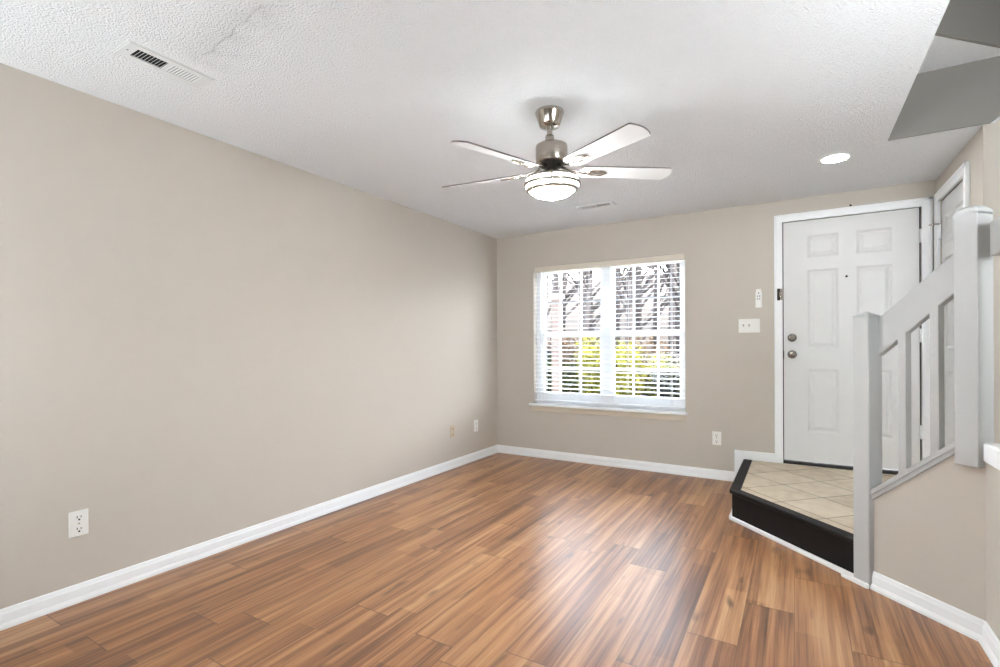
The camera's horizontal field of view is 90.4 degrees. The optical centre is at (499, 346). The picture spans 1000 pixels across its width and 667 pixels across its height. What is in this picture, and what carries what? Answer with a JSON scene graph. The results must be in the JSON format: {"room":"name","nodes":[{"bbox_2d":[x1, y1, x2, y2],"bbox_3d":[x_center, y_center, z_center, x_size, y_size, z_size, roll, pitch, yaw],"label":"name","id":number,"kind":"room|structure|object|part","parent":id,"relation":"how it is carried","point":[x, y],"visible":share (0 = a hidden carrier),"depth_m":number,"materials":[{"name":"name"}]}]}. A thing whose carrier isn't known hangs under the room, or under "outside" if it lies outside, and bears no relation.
{"room":"living room","nodes":[
{"label":"living room","id":0,"kind":"room"},
{"bbox_2d":[0,63,496,608],"bbox_3d":[-2.009,-0.005,2.493,0.120,2.440,7.500,0,0,31],"label":"wall","id":1,"kind":"structure","parent":0,"point":[203,338],"depth_m":2.82,"materials":[{"name":"beige paint"}]},
{"bbox_2d":[69,508,88,538],"bbox_3d":[-2.007,0.842,2.365,0.009,0.122,0.076,0,0,31],"label":"wall outlet","id":2,"kind":"object","parent":1,"relation":"attached to","point":[78,520],"visible":1,"depth_m":2.36,"materials":[{"name":"white plastic"}]},
{"bbox_2d":[75,514,83,520],"bbox_3d":[-2.006,0.814,2.364,0.003,0.027,0.034,0,0,31],"label":"socket","id":3,"kind":"object","parent":2,"relation":"attached to","point":[78,517],"depth_m":2.36,"materials":[{"name":"white plastic"}]},
{"bbox_2d":[75,526,83,532],"bbox_3d":[-2.005,0.870,2.364,0.003,0.027,0.034,0,0,31],"label":"socket","id":4,"kind":"object","parent":2,"relation":"attached to","point":[78,529],"depth_m":2.36,"materials":[{"name":"white plastic"}]},
{"bbox_2d":[0,445,497,630],"bbox_3d":[-1.945,1.172,2.458,0.018,0.086,7.500,0,0,31],"label":"baseboard","id":5,"kind":"structure","parent":1,"relation":"attached to","point":[28,610],"depth_m":2.81,"materials":[{"name":"white paint"}]},
{"bbox_2d":[450,425,454,437],"bbox_3d":[-0.470,0.845,4.936,0.009,0.122,0.076,0,0,31],"label":"wall outlet","id":6,"kind":"object","parent":1,"relation":"attached to","point":[452,428],"visible":1,"depth_m":4.93,"materials":[{"name":"beige plastic"}]},
{"bbox_2d":[474,420,477,431],"bbox_3d":[-0.255,0.844,5.296,0.009,0.122,0.076,0,0,31],"label":"wall outlet","id":7,"kind":"object","parent":1,"relation":"attached to","point":[475,421],"visible":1,"depth_m":5.29,"materials":[{"name":"white plastic"}]},
{"bbox_2d":[0,453,993,666],"bbox_3d":[0.013,1.237,1.288,4.820,0.060,7.740,0,0,31],"label":"floor","id":8,"kind":"structure","parent":0,"point":[497,559],"depth_m":2.39,"materials":[{"name":"laminate"}]},
{"bbox_2d":[853,205,999,587],"bbox_3d":[0.729,0.313,-0.085,0.432,1.782,5.772,0,0,27],"label":"stair railing","id":9,"kind":"object","parent":8,"relation":"on","point":[966,277],"visible":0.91,"depth_m":2.22,"materials":[{"name":"grey paint"}]},
{"bbox_3d":[1.858,0.510,2.508,0.090,1.378,0.085,0,0,-14],"label":"newel post","id":10,"kind":"part","parent":9,"relation":"part of","materials":[{"name":"grey paint"}]},
{"bbox_3d":[1.951,-0.203,2.289,0.038,0.493,0.396,0,0,-14],"label":"handrail","id":11,"kind":"part","parent":9,"relation":"part of","materials":[{"name":"grey paint"}]},
{"bbox_3d":[1.964,-0.045,2.058,0.090,1.076,0.087,0,0,-14],"label":"newel post","id":12,"kind":"part","parent":9,"relation":"part of","materials":[{"name":"grey paint"}]},
{"bbox_3d":[0.619,-0.426,-0.299,0.040,0.140,5.305,0,0,31],"label":"guard rail","id":13,"kind":"part","parent":9,"relation":"part of","materials":[{"name":"grey paint"}]},
{"bbox_2d":[0,0,999,238],"bbox_3d":[0.002,-1.383,1.288,4.820,0.300,7.740,0,0,31],"label":"ceiling","id":14,"kind":"structure","parent":0,"point":[743,100],"depth_m":2.34,"materials":[{"name":"white paint"}]},
{"bbox_2d":[113,40,215,87],"bbox_3d":[-1.455,-1.223,2.167,0.144,0.008,0.344,0,0,31],"label":"ceiling vent","id":15,"kind":"object","parent":14,"relation":"in","point":[132,50],"visible":1,"depth_m":2.15,"materials":[{"name":"white metal"}]},
{"bbox_2d":[442,105,671,200],"bbox_3d":[0.229,-1.001,2.616,1.249,0.466,1.272,0,0,31],"label":"ceiling fan","id":16,"kind":"object","parent":14,"relation":"hanging from","point":[551,184],"visible":1,"depth_m":2.53,"materials":[{"name":"silver metal"}]},
{"bbox_3d":[-0.092,-0.930,2.792,0.519,0.045,0.117,0,0,25],"label":"blade","id":17,"kind":"part","parent":16,"relation":"part of","materials":[{"name":"white wood"}]},
{"bbox_3d":[-0.009,-0.897,2.312,0.518,0.064,0.118,0,0,-45],"label":"blade","id":18,"kind":"part","parent":16,"relation":"part of","materials":[{"name":"white wood"}]},
{"bbox_3d":[0.272,-0.935,2.605,0.124,0.066,0.124,0,0,31],"label":"motor","id":19,"kind":"part","parent":16,"relation":"part of","materials":[{"name":"black metal"}]},
{"bbox_3d":[0.274,-0.853,2.612,0.296,0.088,0.296,0,0,31],"label":"ring frame","id":20,"kind":"part","parent":16,"relation":"part of","materials":[{"name":"silver metal"}]},
{"bbox_3d":[0.274,-0.834,2.613,0.278,0.107,0.277,0,0,31],"label":"lamp shade","id":21,"kind":"part","parent":16,"relation":"part of","materials":[{"name":"white glass"}]},
{"bbox_3d":[0.468,-0.904,2.249,0.119,0.050,0.518,0,0,-27],"label":"blade","id":22,"kind":"part","parent":16,"relation":"part of","materials":[{"name":"white wood"}]},
{"bbox_3d":[0.676,-0.940,2.672,0.519,0.039,0.119,0,0,-11],"label":"blade","id":23,"kind":"part","parent":16,"relation":"part of","materials":[{"name":"white wood"}]},
{"bbox_2d":[575,201,616,210],"bbox_3d":[0.842,-1.232,4.353,0.344,0.008,0.144,0,0,31],"label":"ceiling vent","id":24,"kind":"object","parent":14,"relation":"in","point":[608,203],"visible":1,"depth_m":4.34,"materials":[{"name":"white metal"}]},
{"bbox_2d":[818,152,852,163],"bbox_3d":[2.206,-1.238,3.268,0.190,0.009,0.190,0,0,31],"label":"recessed light","id":25,"kind":"object","parent":14,"relation":"in","point":[837,157],"visible":1,"depth_m":3.25,"materials":[{"name":"white plastic"}]},
{"bbox_2d":[497,180,935,470],"bbox_3d":[1.963,-0.021,4.558,4.820,2.440,0.120,0,0,31],"label":"wall","id":26,"kind":"structure","parent":0,"point":[729,252],"depth_m":4.57,"materials":[{"name":"beige paint"}]},
{"bbox_2d":[529,402,687,420],"bbox_3d":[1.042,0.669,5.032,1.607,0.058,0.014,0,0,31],"label":"trim","id":27,"kind":"structure","parent":26,"relation":"attached to","point":[535,408],"depth_m":4.98,"materials":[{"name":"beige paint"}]},
{"bbox_2d":[537,260,684,410],"bbox_3d":[1.102,-0.122,5.124,1.582,1.498,0.060,0,0,31],"label":"window","id":28,"kind":"structure","parent":26,"relation":"in","point":[606,277],"depth_m":5.10,"materials":[{"name":"white paint"}]},
{"bbox_3d":[0.770,0.211,5.311,0.707,0.746,0.024,0,0,31],"label":"sash","id":29,"kind":"part","parent":28,"relation":"part of","materials":[{"name":"white paint"}]},
{"bbox_3d":[0.779,-0.473,5.331,0.707,0.733,0.024,0,0,31],"label":"sash","id":30,"kind":"part","parent":28,"relation":"part of","materials":[{"name":"white paint"}]},
{"bbox_2d":[534,253,684,409],"bbox_3d":[1.063,-0.135,5.059,1.570,1.468,0.073,0,0,31],"label":"window blind","id":31,"kind":"object","parent":28,"relation":"attached to","point":[674,257],"visible":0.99,"depth_m":5.02,"materials":[{"name":"white plastic"}]},
{"bbox_3d":[0.502,-0.110,5.401,0.011,1.410,0.055,0,0,31],"label":"ladder cord","id":32,"kind":"part","parent":31,"relation":"part of","materials":[{"name":"white fabric"}]},
{"bbox_3d":[0.837,-0.112,5.201,0.011,1.410,0.055,0,0,31],"label":"ladder cord","id":33,"kind":"part","parent":31,"relation":"part of","materials":[{"name":"white fabric"}]},
{"bbox_3d":[1.069,0.587,5.064,1.558,0.024,0.050,0,0,31],"label":"rail","id":34,"kind":"part","parent":31,"relation":"part of","materials":[{"name":"white plastic"}]},
{"bbox_3d":[1.275,-0.113,4.940,0.011,1.410,0.055,0,0,31],"label":"ladder cord","id":35,"kind":"part","parent":31,"relation":"part of","materials":[{"name":"white fabric"}]},
{"bbox_3d":[1.635,-0.115,4.724,0.011,1.410,0.055,0,0,31],"label":"ladder cord","id":36,"kind":"part","parent":31,"relation":"part of","materials":[{"name":"white fabric"}]},
{"bbox_3d":[1.455,-0.475,4.926,0.710,0.733,0.024,0,0,31],"label":"sash","id":37,"kind":"part","parent":28,"relation":"part of","materials":[{"name":"white paint"}]},
{"bbox_3d":[1.446,0.208,4.907,0.710,0.746,0.024,0,0,31],"label":"sash","id":38,"kind":"part","parent":28,"relation":"part of","materials":[{"name":"white paint"}]},
{"bbox_2d":[498,445,774,481],"bbox_3d":[1.160,1.061,4.960,2.781,0.282,0.018,0,0,31],"label":"baseboard","id":39,"kind":"structure","parent":26,"relation":"attached to","point":[739,455],"depth_m":4.79,"materials":[{"name":"white paint"}]},
{"bbox_2d":[712,431,720,444],"bbox_3d":[1.960,0.829,4.486,0.076,0.122,0.009,0,0,31],"label":"wall outlet","id":40,"kind":"object","parent":26,"relation":"attached to","point":[716,436],"visible":1,"depth_m":4.49,"materials":[{"name":"white plastic"}]},
{"bbox_2d":[739,318,759,332],"bbox_3d":[2.182,-0.183,4.346,0.168,0.122,0.017,0,0,31],"label":"light switch","id":41,"kind":"object","parent":26,"relation":"attached to","point":[745,325],"visible":1,"depth_m":4.35,"materials":[{"name":"white plastic"}]},
{"bbox_2d":[755,289,761,307],"bbox_3d":[2.244,-0.419,4.304,0.052,0.160,0.024,0,0,31],"label":"remote","id":42,"kind":"object","parent":26,"relation":"attached to","point":[758,294],"visible":1,"depth_m":4.30,"materials":[{"name":"white plastic"}]},
{"bbox_2d":[774,197,932,474],"bbox_3d":[2.812,-0.064,4.010,1.038,2.109,0.178,0,0,31],"label":"door","id":43,"kind":"structure","parent":26,"relation":"in","point":[830,271],"depth_m":4.03,"materials":[{"name":"white paint"}]},
{"bbox_3d":[2.451,0.067,4.162,0.070,0.070,0.067,0,0,31],"label":"knob","id":44,"kind":"part","parent":43,"relation":"part of","materials":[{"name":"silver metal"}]},
{"bbox_2d":[730,459,853,543],"bbox_3d":[1.825,1.002,3.466,0.446,0.028,1.874,0,0,10],"label":"trim","id":45,"kind":"structure","parent":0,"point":[737,484],"depth_m":3.03,"materials":[{"name":"black paint"}]},
{"bbox_2d":[732,494,853,572],"bbox_3d":[1.820,1.099,3.475,0.402,0.200,1.880,0,0,10],"label":"stair riser","id":46,"kind":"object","parent":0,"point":[837,551],"depth_m":2.91,"materials":[{"name":"black paint"}]},
{"bbox_2d":[729,510,868,588],"bbox_3d":[1.793,1.186,3.436,0.401,0.028,1.939,0,0,10],"label":"trim","id":47,"kind":"structure","parent":46,"relation":"attached to","point":[846,574],"depth_m":2.83,"materials":[{"name":"white paint"}]},
{"bbox_2d":[741,460,894,533],"bbox_3d":[2.276,1.095,3.287,1.277,0.205,1.745,0,0,31],"label":"floor","id":48,"kind":"structure","parent":0,"point":[823,494],"depth_m":3.47,"materials":[{"name":"beige tile"}]},
{"bbox_2d":[874,455,985,620],"bbox_3d":[1.960,0.808,2.250,0.100,0.781,0.471,0,0,-14],"label":"wall","id":49,"kind":"structure","parent":0,"point":[930,528],"depth_m":2.18,"materials":[{"name":"beige paint"}]},
{"bbox_2d":[870,442,954,499],"bbox_3d":[1.948,0.572,2.287,0.135,0.381,0.395,0,0,-14],"label":"trim","id":50,"kind":"structure","parent":49,"relation":"attached to","point":[947,451],"depth_m":2.26,"materials":[{"name":"grey paint"}]},
{"bbox_2d":[888,0,999,140],"bbox_3d":[2.069,-2.522,1.401,1.380,2.560,4.220,0,0,31],"label":"wall","id":51,"kind":"structure","parent":0,"point":[965,95],"depth_m":2.80,"materials":[{"name":"grey paint"}]},
{"bbox_2d":[918,35,999,73],"bbox_3d":[2.441,-1.633,2.602,0.580,0.060,0.580,0,0,31],"label":"ceiling","id":52,"kind":"structure","parent":0,"point":[943,52],"depth_m":2.71,"materials":[{"name":"white paint"}]},
{"bbox_2d":[936,119,999,442],"bbox_3d":[1.708,-0.305,0.270,0.855,3.010,7.500,0,0,31],"label":"wall","id":53,"kind":"structure","parent":0,"point":[992,133],"depth_m":2.76,"materials":[{"name":"beige paint"}]},
{"bbox_2d":[929,161,969,445],"bbox_3d":[3.057,-0.066,3.313,0.174,2.111,0.789,0,0,31],"label":"door","id":54,"kind":"structure","parent":53,"relation":"in","point":[959,198],"depth_m":3.44,"materials":[{"name":"white paint"}]},
{"bbox_3d":[3.027,-0.066,3.331,0.025,2.111,0.789,0,0,31],"label":"casing","id":55,"kind":"part","parent":54,"relation":"part of","materials":[{"name":"white paint"}]},
{"bbox_3d":[3.057,-0.041,3.312,0.035,2.020,0.645,0,0,31],"label":"panel","id":56,"kind":"part","parent":54,"relation":"part of","materials":[{"name":"white paint"}]},
{"bbox_2d":[986,463,999,639],"bbox_3d":[0.638,0.829,-0.325,0.110,0.750,5.375,0,0,31],"label":"wall","id":57,"kind":"structure","parent":0,"point":[992,474],"depth_m":1.94,"materials":[{"name":"beige paint"}]},
{"bbox_2d":[870,571,999,666],"bbox_3d":[0.527,1.162,-0.066,0.348,0.086,5.704,0,0,31],"label":"baseboard","id":58,"kind":"structure","parent":57,"relation":"attached to","point":[971,626],"depth_m":2.15,"materials":[{"name":"white paint"}]},
{"bbox_2d":[984,443,999,470],"bbox_3d":[0.621,0.423,-0.351,0.154,0.078,5.315,0,0,31],"label":"trim","id":59,"kind":"structure","parent":57,"relation":"on","point":[991,450],"depth_m":1.89,"materials":[{"name":"white paint"}]},
{"label":"outside","id":60,"kind":"structure","parent":0,"visible":0},
{"bbox_2d":[545,274,679,395],"bbox_3d":[7.286,-2.863,27.688,70.000,8.679,45.000,0,0,31],"label":"ground","id":61,"kind":"structure","parent":60,"point":[570,323],"depth_m":25.41,"materials":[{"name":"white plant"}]},
{"bbox_2d":[545,348,563,387],"bbox_3d":[0.809,0.671,8.886,0.796,1.524,0.776,0,0,31],"label":"bush","id":62,"kind":"object","parent":61,"relation":"on","point":[548,351],"visible":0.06,"depth_m":8.77,"materials":[{"name":"green plant"}]},
{"bbox_2d":[545,355,583,392],"bbox_3d":[1.059,0.755,8.416,0.763,1.381,0.786,0,0,31],"label":"bush","id":63,"kind":"object","parent":61,"relation":"on","point":[550,360],"visible":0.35,"depth_m":8.29,"materials":[{"name":"green plant"}]},
{"bbox_2d":[562,272,578,330],"bbox_3d":[2.807,-5.600,22.420,6.536,10.030,9.717,0,0,-6],"label":"tree","id":64,"kind":"object","parent":61,"relation":"on","point":[565,282],"visible":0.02,"depth_m":21.93,"materials":[{"name":"grey plant"}]},
{"bbox_2d":[549,270,593,349],"bbox_3d":[2.486,-4.149,17.864,6.242,8.896,5.932,0,0,-44],"label":"tree","id":65,"kind":"object","parent":61,"relation":"on","point":[554,280],"visible":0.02,"depth_m":17.79,"materials":[{"name":"grey plant"}]},
{"bbox_2d":[545,326,599,392],"bbox_3d":[1.746,0.431,11.914,1.696,1.922,1.455,0,0,-27],"label":"bush","id":66,"kind":"object","parent":61,"relation":"on","point":[573,349],"visible":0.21,"depth_m":11.67,"materials":[{"name":"beige plant"}]},
{"bbox_2d":[546,268,622,331],"bbox_3d":[1.894,-2.908,14.654,6.322,7.849,6.577,0,0,-42],"label":"tree","id":67,"kind":"object","parent":61,"relation":"on","point":[564,279],"visible":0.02,"depth_m":14.70,"materials":[{"name":"grey plant"}]},
{"bbox_2d":[573,344,622,394],"bbox_3d":[1.676,0.624,8.488,0.946,1.661,0.831,0,0,31],"label":"bush","id":68,"kind":"object","parent":61,"relation":"on","point":[585,351],"visible":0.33,"depth_m":8.44,"materials":[{"name":"yellow plant"}]},
{"bbox_2d":[573,337,622,392],"bbox_3d":[1.973,0.581,9.788,1.077,1.707,0.964,0,0,-7],"label":"bush","id":69,"kind":"object","parent":61,"relation":"on","point":[593,338],"visible":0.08,"depth_m":9.79,"materials":[{"name":"yellow plant"}]},
{"bbox_2d":[567,265,653,351],"bbox_3d":[3.197,-3.495,15.650,7.039,8.467,6.548,0,0,-3],"label":"tree","id":70,"kind":"object","parent":61,"relation":"on","point":[645,272],"visible":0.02,"depth_m":15.22,"materials":[{"name":"grey plant"}]},
{"bbox_2d":[585,266,647,349],"bbox_3d":[3.055,-4.163,18.064,7.377,8.590,5.719,0,0,-3],"label":"tree","id":71,"kind":"object","parent":61,"relation":"on","point":[598,289],"visible":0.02,"depth_m":17.83,"materials":[{"name":"grey plant"}]},
{"bbox_2d":[562,265,679,390],"bbox_3d":[2.512,-3.095,13.531,4.504,8.542,7.222,0,0,-35],"label":"tree","id":72,"kind":"object","parent":61,"relation":"on","point":[589,287],"visible":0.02,"depth_m":13.06,"materials":[{"name":"grey plant"}]},
{"bbox_2d":[583,264,679,357],"bbox_3d":[3.889,-2.370,12.422,6.663,7.210,5.550,0,0,-3],"label":"tree","id":73,"kind":"object","parent":61,"relation":"on","point":[627,288],"visible":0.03,"depth_m":12.10,"materials":[{"name":"grey plant"}]},
{"bbox_2d":[615,339,653,395],"bbox_3d":[2.038,0.675,7.952,0.876,1.579,0.833,0,0,-32],"label":"bush","id":74,"kind":"object","parent":61,"relation":"on","point":[630,343],"visible":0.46,"depth_m":7.76,"materials":[{"name":"yellow plant"}]},
{"bbox_2d":[615,265,661,353],"bbox_3d":[3.744,-4.222,17.363,6.985,8.944,6.604,0,0,16],"label":"tree","id":75,"kind":"object","parent":61,"relation":"on","point":[617,307],"visible":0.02,"depth_m":16.70,"materials":[{"name":"grey plant"}]},
{"bbox_2d":[615,264,678,365],"bbox_3d":[3.394,-3.077,14.114,6.451,7.997,5.128,0,0,12],"label":"tree","id":76,"kind":"object","parent":61,"relation":"on","point":[631,273],"visible":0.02,"depth_m":13.71,"materials":[{"name":"grey plant"}]},
{"bbox_2d":[618,336,679,395],"bbox_3d":[2.990,0.588,10.188,1.492,1.747,1.652,0,0,31],"label":"bush","id":77,"kind":"object","parent":61,"relation":"on","point":[651,337],"visible":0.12,"depth_m":9.96,"materials":[{"name":"yellow-green leaves"},{"name":"dark bark"}]},
{"bbox_2d":[635,266,666,329],"bbox_3d":[5.464,-5.244,19.287,8.430,9.309,8.634,0,0,-8],"label":"tree","id":78,"kind":"object","parent":61,"relation":"on","point":[638,286],"visible":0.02,"depth_m":20.13,"materials":[{"name":"grey plant"}]},
{"bbox_2d":[652,264,666,347],"bbox_3d":[4.832,-4.141,16.722,7.364,8.383,5.788,0,0,-31],"label":"tree","id":79,"kind":"object","parent":61,"relation":"on","point":[662,285],"visible":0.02,"depth_m":16.84,"materials":[{"name":"grey plant"}]},
{"bbox_2d":[642,358,679,397],"bbox_3d":[2.499,0.811,7.354,0.778,1.305,0.750,0,0,31],"label":"bush","id":80,"kind":"object","parent":61,"relation":"on","point":[671,362],"visible":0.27,"depth_m":7.28,"materials":[{"name":"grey plant"}]},
{"bbox_2d":[642,353,679,396],"bbox_3d":[2.811,0.768,8.309,0.800,1.430,0.811,0,0,31],"label":"bush","id":81,"kind":"object","parent":61,"relation":"on","point":[669,356],"visible":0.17,"depth_m":8.29,"materials":[{"name":"yellow plant"}]},
{"bbox_2d":[648,263,678,366],"bbox_3d":[4.473,-3.071,12.227,7.026,8.053,7.130,0,0,20],"label":"tree","id":82,"kind":"object","parent":61,"relation":"on","point":[671,325],"visible":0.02,"depth_m":12.73,"materials":[{"name":"grey plant"}]},
{"bbox_2d":[651,263,679,314],"bbox_3d":[4.754,-2.527,11.527,6.526,7.391,5.261,0,0,5],"label":"tree","id":83,"kind":"object","parent":61,"relation":"on","point":[677,264],"visible":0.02,"depth_m":11.71,"materials":[{"name":"grey plant"}]},
{"bbox_2d":[665,265,679,355],"bbox_3d":[5.948,-4.096,15.764,6.189,8.785,8.423,0,0,25],"label":"tree","id":84,"kind":"object","parent":61,"relation":"on","point":[677,322],"visible":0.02,"depth_m":15.51,"materials":[{"name":"grey plant"}]},
{"bbox_3d":[0.573,1.490,6.685,12.000,0.130,2.060,0,0,31],"label":"path","id":85,"kind":"object","parent":61,"relation":"on","visible":0},
{"bbox_2d":[549,294,563,391],"bbox_3d":[0.806,0.344,7.044,0.170,2.160,0.170,0,0,31],"label":"post","id":86,"kind":"object","parent":85,"relation":"on","point":[554,298],"visible":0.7,"depth_m":7.00,"materials":[{"name":"white paint"}]}
]}

